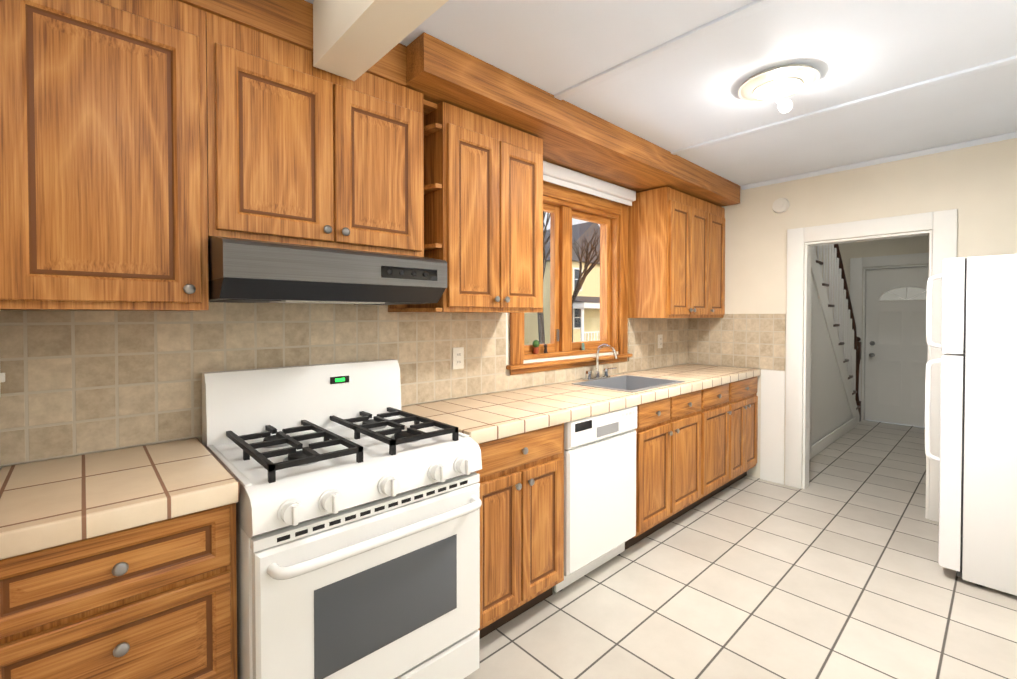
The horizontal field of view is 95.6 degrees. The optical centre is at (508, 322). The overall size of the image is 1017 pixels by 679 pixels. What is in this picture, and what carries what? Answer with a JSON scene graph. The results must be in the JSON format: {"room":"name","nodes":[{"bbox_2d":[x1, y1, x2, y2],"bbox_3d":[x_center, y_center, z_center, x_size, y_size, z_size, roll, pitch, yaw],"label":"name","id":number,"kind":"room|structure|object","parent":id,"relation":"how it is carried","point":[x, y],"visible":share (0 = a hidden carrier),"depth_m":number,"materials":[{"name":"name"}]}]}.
{"room":"kitchen","nodes":[
{"label":"kitchen","id":0,"kind":"room"},
{"bbox_2d":[0,310,682,469],"bbox_3d":[0.027,0.084,2.868,4.555,2.450,0.150,-1,1,-43],"label":"wall","id":1,"kind":"structure","parent":0,"point":[539,359],"depth_m":2.73,"materials":[{"name":"tile"}]},
{"bbox_2d":[0,311,7,466],"bbox_3d":[-1.273,0.196,1.107,0.010,0.456,0.608,-1,1,-43],"label":"tile backsplash","id":2,"kind":"structure","parent":1,"relation":"attached to","point":[3,314],"depth_m":1.35,"materials":[{"name":"beige tile"}]},
{"bbox_2d":[0,373,4,396],"bbox_3d":[-1.426,0.155,1.294,0.018,0.116,0.072,-1,1,-43],"label":"light switch","id":3,"kind":"object","parent":2,"relation":"attached to","point":[2,377],"visible":1,"depth_m":1.29,"materials":[{"name":"white plastic"}]},
{"bbox_2d":[0,0,208,310],"bbox_3d":[-1.201,-0.497,1.364,0.478,0.918,0.374,-1,1,-43],"label":"upper cabinet","id":4,"kind":"object","parent":1,"relation":"attached to","point":[103,160],"visible":1,"depth_m":1.25,"materials":[{"name":"brown wood"}]},
{"bbox_2d":[206,11,423,256],"bbox_3d":[-0.739,-0.619,1.789,0.776,0.687,0.374,-1,1,-43],"label":"upper cabinet","id":5,"kind":"object","parent":1,"relation":"attached to","point":[301,150],"visible":0.98,"depth_m":1.61,"materials":[{"name":"brown wood"}]},
{"bbox_2d":[208,236,446,304],"bbox_3d":[-0.692,-0.172,1.745,0.768,0.196,0.509,-1,1,-43],"label":"range hood","id":6,"kind":"object","parent":5,"relation":"attached to","point":[247,271],"visible":1,"depth_m":1.50,"materials":[{"name":"silver metal"}]},
{"bbox_2d":[8,302,687,464],"bbox_3d":[0.083,0.160,2.808,4.311,0.900,0.012,-1,1,-43],"label":"tile backsplash","id":7,"kind":"structure","parent":1,"relation":"attached to","point":[78,382],"depth_m":1.67,"materials":[{"name":"beige tile"}]},
{"bbox_2d":[453,347,463,368],"bbox_3d":[-0.269,0.190,2.471,0.072,0.116,0.010,-1,1,-43],"label":"electrical outlet","id":8,"kind":"object","parent":7,"relation":"attached to","point":[458,357],"visible":1,"depth_m":2.47,"materials":[{"name":"white plastic"}]},
{"bbox_2d":[658,334,662,347],"bbox_3d":[1.288,0.158,3.910,0.072,0.116,0.010,-1,1,-43],"label":"electrical outlet","id":9,"kind":"object","parent":7,"relation":"attached to","point":[660,340],"visible":1,"depth_m":3.91,"materials":[{"name":"white plastic"}]},
{"bbox_2d":[407,102,542,312],"bbox_3d":[-0.147,-0.512,2.338,0.639,0.918,0.374,-1,1,-43],"label":"upper cabinet","id":10,"kind":"object","parent":1,"relation":"attached to","point":[483,216],"visible":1,"depth_m":2.16,"materials":[{"name":"brown wood"}]},
{"bbox_2d":[388,99,441,311],"bbox_3d":[-0.435,-0.508,2.106,0.095,0.918,0.321,-1,1,-43],"label":"shelf","id":11,"kind":"object","parent":10,"relation":"attached to","point":[428,108],"visible":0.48,"depth_m":2.04,"materials":[{"name":"brown wood"}]},
{"bbox_2d":[506,181,632,374],"bbox_3d":[0.421,-0.303,3.191,1.290,1.215,0.198,-1,1,-43],"label":"window","id":12,"kind":"structure","parent":1,"relation":"in","point":[563,206],"depth_m":3.17,"materials":[{"name":"brown wood"}]},
{"bbox_2d":[543,161,635,205],"bbox_3d":[0.497,-0.933,3.098,1.210,0.108,0.072,-1,1,-43],"label":"window shade","id":13,"kind":"object","parent":12,"relation":"attached to","point":[564,177],"visible":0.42,"depth_m":3.09,"materials":[{"name":"white fabric"}]},
{"bbox_2d":[628,186,724,317],"bbox_3d":[1.419,-0.516,3.786,1.008,0.953,0.374,-1,1,-43],"label":"upper cabinet","id":14,"kind":"object","parent":1,"relation":"attached to","point":[676,253],"visible":1,"depth_m":3.51,"materials":[{"name":"brown wood"}]},
{"bbox_2d":[305,0,1016,186],"bbox_3d":[0.950,-1.169,1.850,4.555,0.112,2.870,-1,1,-43],"label":"ceiling","id":15,"kind":"structure","parent":0,"point":[897,77],"depth_m":2.03,"materials":[{"name":"paint"}]},
{"bbox_2d":[178,0,405,86],"bbox_3d":[-0.959,-1.041,1.602,1.168,0.158,0.340,-1,1,-43],"label":"soffit","id":16,"kind":"object","parent":15,"relation":"attached to","point":[290,21],"visible":0.2,"depth_m":1.56,"materials":[{"name":"brown wood"}]},
{"bbox_2d":[313,0,447,80],"bbox_3d":[0.134,-0.997,0.839,0.150,0.224,2.245,-1,1,-43],"label":"ceiling beam","id":17,"kind":"structure","parent":15,"relation":"attached to","point":[353,40],"depth_m":1.46,"materials":[{"name":"paint"}]},
{"bbox_2d":[405,32,739,206],"bbox_3d":[0.656,-1.067,3.008,3.109,0.148,0.468,-1,1,-43],"label":"soffit","id":18,"kind":"object","parent":15,"relation":"attached to","point":[572,136],"visible":0.62,"depth_m":2.39,"materials":[{"name":"brown wood"}]},
{"bbox_2d":[738,64,819,112],"bbox_3d":[1.258,-1.069,2.156,0.330,0.120,0.330,-1,1,-43],"label":"ceiling light fixture","id":19,"kind":"object","parent":15,"relation":"attached to","point":[777,84],"visible":1,"depth_m":2.10,"materials":[{"name":"white glass"}]},
{"bbox_2d":[464,420,1016,678],"bbox_3d":[2.070,1.356,3.075,7.810,0.100,3.090,-1,1,-43],"label":"floor","id":20,"kind":"structure","parent":0,"point":[834,569],"depth_m":2.20,"materials":[{"name":"tile"}]},
{"bbox_2d":[0,503,236,678],"bbox_3d":[-1.105,0.899,1.290,0.490,0.868,0.644,-1,1,-43],"label":"base cabinet","id":21,"kind":"object","parent":20,"relation":"on","point":[156,600],"visible":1,"depth_m":1.09,"materials":[{"name":"brown wood"}]},
{"bbox_2d":[0,438,238,559],"bbox_3d":[-1.099,0.448,1.288,0.480,0.054,0.621,-1,1,-43],"label":"countertop","id":22,"kind":"structure","parent":21,"relation":"on","point":[45,504],"depth_m":1.17,"materials":[{"name":"tile"}]},
{"bbox_2d":[202,359,481,678],"bbox_3d":[-0.578,0.754,1.658,0.758,1.148,0.740,-1,1,-43],"label":"range","id":23,"kind":"object","parent":20,"relation":"on","point":[358,504],"visible":1,"depth_m":1.47,"materials":[{"name":"white metal"}]},
{"bbox_2d":[476,423,563,638],"bbox_3d":[-0.139,0.886,2.183,0.581,0.868,0.644,-1,1,-43],"label":"base cabinet","id":24,"kind":"object","parent":20,"relation":"on","point":[521,482],"visible":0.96,"depth_m":1.97,"materials":[{"name":"brown wood"}]},
{"bbox_2d":[554,406,636,592],"bbox_3d":[0.293,0.881,2.592,0.593,0.864,0.624,-1,1,-43],"label":"dishwasher","id":25,"kind":"object","parent":20,"relation":"on","point":[599,489],"visible":0.52,"depth_m":2.33,"materials":[{"name":"white metal"}]},
{"bbox_2d":[625,388,708,549],"bbox_3d":[0.816,0.872,3.084,0.827,0.868,0.618,-1,1,-43],"label":"base cabinet","id":26,"kind":"object","parent":20,"relation":"on","point":[694,449],"depth_m":2.83,"materials":[{"name":"brown wood"}]},
{"bbox_2d":[401,364,759,443],"bbox_3d":[0.759,0.422,3.006,3.031,0.054,0.621,-1,1,-43],"label":"countertop","id":27,"kind":"structure","parent":26,"relation":"on","point":[479,419],"depth_m":2.38,"materials":[{"name":"tile"}]},
{"bbox_2d":[583,344,617,380],"bbox_3d":[0.664,0.269,3.165,0.309,0.248,0.194,-1,1,-43],"label":"faucet","id":28,"kind":"object","parent":27,"relation":"on","point":[588,377],"visible":0.98,"depth_m":3.20,"materials":[{"name":"silver metal"}]},
{"bbox_2d":[572,375,684,392],"bbox_3d":[0.793,0.474,3.028,0.634,0.164,0.450,-1,1,-43],"label":"sink basin","id":29,"kind":"object","parent":27,"relation":"in","point":[629,383],"visible":0.29,"depth_m":3.23,"materials":[{"name":"silver metal"}]},
{"bbox_2d":[705,382,732,500],"bbox_3d":[1.275,0.866,3.509,0.461,0.868,0.618,-1,1,-43],"label":"base cabinet","id":30,"kind":"object","parent":20,"relation":"on","point":[719,442],"depth_m":3.33,"materials":[{"name":"brown wood"}]},
{"bbox_2d":[733,376,757,483],"bbox_3d":[1.658,0.860,3.863,0.582,0.868,0.618,-1,1,-43],"label":"base cabinet","id":31,"kind":"object","parent":20,"relation":"on","point":[745,400],"depth_m":3.64,"materials":[{"name":"brown wood"}]},
{"bbox_2d":[810,246,860,458],"bbox_3d":[3.061,-0.121,5.201,3.026,2.790,1.033,-1,1,-43],"label":"staircase","id":32,"kind":"structure","parent":20,"relation":"on","point":[834,413],"depth_m":4.77,"materials":[{"name":"white"}]},
{"bbox_2d":[814,244,860,421],"bbox_3d":[3.379,-0.648,4.894,3.040,3.852,0.100,-1,1,-43],"label":"stair railing","id":33,"kind":"object","parent":32,"relation":"attached to","point":[847,334],"visible":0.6,"depth_m":5.37,"materials":[{"name":"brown wood"}]},
{"bbox_2d":[925,254,1016,595],"bbox_3d":[2.731,0.483,2.377,0.748,1.668,0.808,-1,1,-43],"label":"refrigerator","id":34,"kind":"object","parent":20,"relation":"on","point":[977,531],"visible":1,"depth_m":2.27,"materials":[{"name":"white metal"}]},
{"bbox_2d":[687,138,1016,483],"bbox_3d":[2.629,0.077,3.320,0.120,2.450,2.720,-1,1,-43],"label":"wall","id":35,"kind":"structure","parent":0,"point":[976,186],"depth_m":3.31,"materials":[{"name":"paint"}]},
{"bbox_2d":[688,314,785,370],"bbox_3d":[1.943,0.152,3.964,0.010,0.456,0.780,-1,1,-43],"label":"tile backsplash","id":36,"kind":"structure","parent":35,"relation":"attached to","point":[756,341],"depth_m":3.93,"materials":[{"name":"beige tile"}]},
{"bbox_2d":[760,369,784,484],"bbox_3d":[2.148,0.842,3.753,0.010,0.908,0.175,-1,1,-43],"label":"trim","id":37,"kind":"structure","parent":35,"relation":"attached to","point":[772,438],"depth_m":3.75,"materials":[{"name":"white wood"}]},
{"bbox_2d":[772,198,788,212],"bbox_3d":[2.173,-0.938,3.686,0.028,0.124,0.124,-1,1,-43],"label":"smoke detector","id":38,"kind":"object","parent":35,"relation":"attached to","point":[780,205],"visible":1,"depth_m":3.68,"materials":[{"name":"white plastic"}]},
{"bbox_2d":[785,209,957,521],"bbox_3d":[2.592,0.284,3.363,0.160,2.035,0.967,-1,1,-43],"label":"door frame","id":39,"kind":"structure","parent":35,"relation":"attached to","point":[942,234],"depth_m":3.50,"materials":[{"name":"white wood"}]},
{"bbox_2d":[741,132,1016,189],"bbox_3d":[2.692,-1.128,3.119,0.030,0.030,2.123,-1,1,-43],"label":"crown molding","id":40,"kind":"structure","parent":35,"relation":"attached to","point":[997,138],"depth_m":3.17,"materials":[{"name":"paint"}]},
{"bbox_2d":[816,235,928,399],"bbox_3d":[4.629,-0.488,5.944,0.120,3.500,2.070,-1,1,-43],"label":"wall","id":41,"kind":"structure","parent":0,"point":[899,246],"depth_m":5.85,"materials":[{"name":"paint"}]},
{"bbox_2d":[850,253,928,400],"bbox_3d":[4.840,0.217,5.619,0.020,2.100,1.120,-1,1,-43],"label":"door frame","id":42,"kind":"structure","parent":41,"relation":"attached to","point":[857,265],"depth_m":5.93,"materials":[{"name":"white wood"}]},
{"bbox_2d":[861,264,928,426],"bbox_3d":[4.883,0.283,5.659,0.144,1.968,0.856,-1,1,-43],"label":"entry door","id":43,"kind":"structure","parent":41,"relation":"in","point":[894,352],"depth_m":5.74,"materials":[{"name":"painted wood"},{"name":"glass"},{"name":"metal"}]},
{"label":"outside","id":44,"kind":"structure","parent":0,"visible":0},
{"bbox_3d":[-3.628,2.318,48.118,100.000,0.200,68.500,-1,1,-43],"label":"ground","id":45,"kind":"structure","parent":44,"visible":0},
{"bbox_2d":[537,212,549,343],"bbox_3d":[1.300,-2.280,22.842,4.550,9.784,3.259,-1,1,-43],"label":"tree","id":46,"kind":"object","parent":45,"relation":"on","point":[540,325],"depth_m":23.14,"materials":[{"name":"brown plant"}]},
{"bbox_2d":[524,222,599,344],"bbox_3d":[3.631,-2.973,40.924,9.000,10.600,14.800,-1,1,-43],"label":"house","id":47,"kind":"structure","parent":45,"relation":"on","point":[533,319],"depth_m":36.65,"materials":[{"name":"beige"}]},
{"bbox_2d":[572,229,599,341],"bbox_3d":[4.845,-1.816,29.424,4.440,8.652,3.438,-1,1,-43],"label":"tree","id":48,"kind":"object","parent":45,"relation":"on","point":[579,284],"depth_m":28.68,"materials":[{"name":"brown plant"}]}
]}

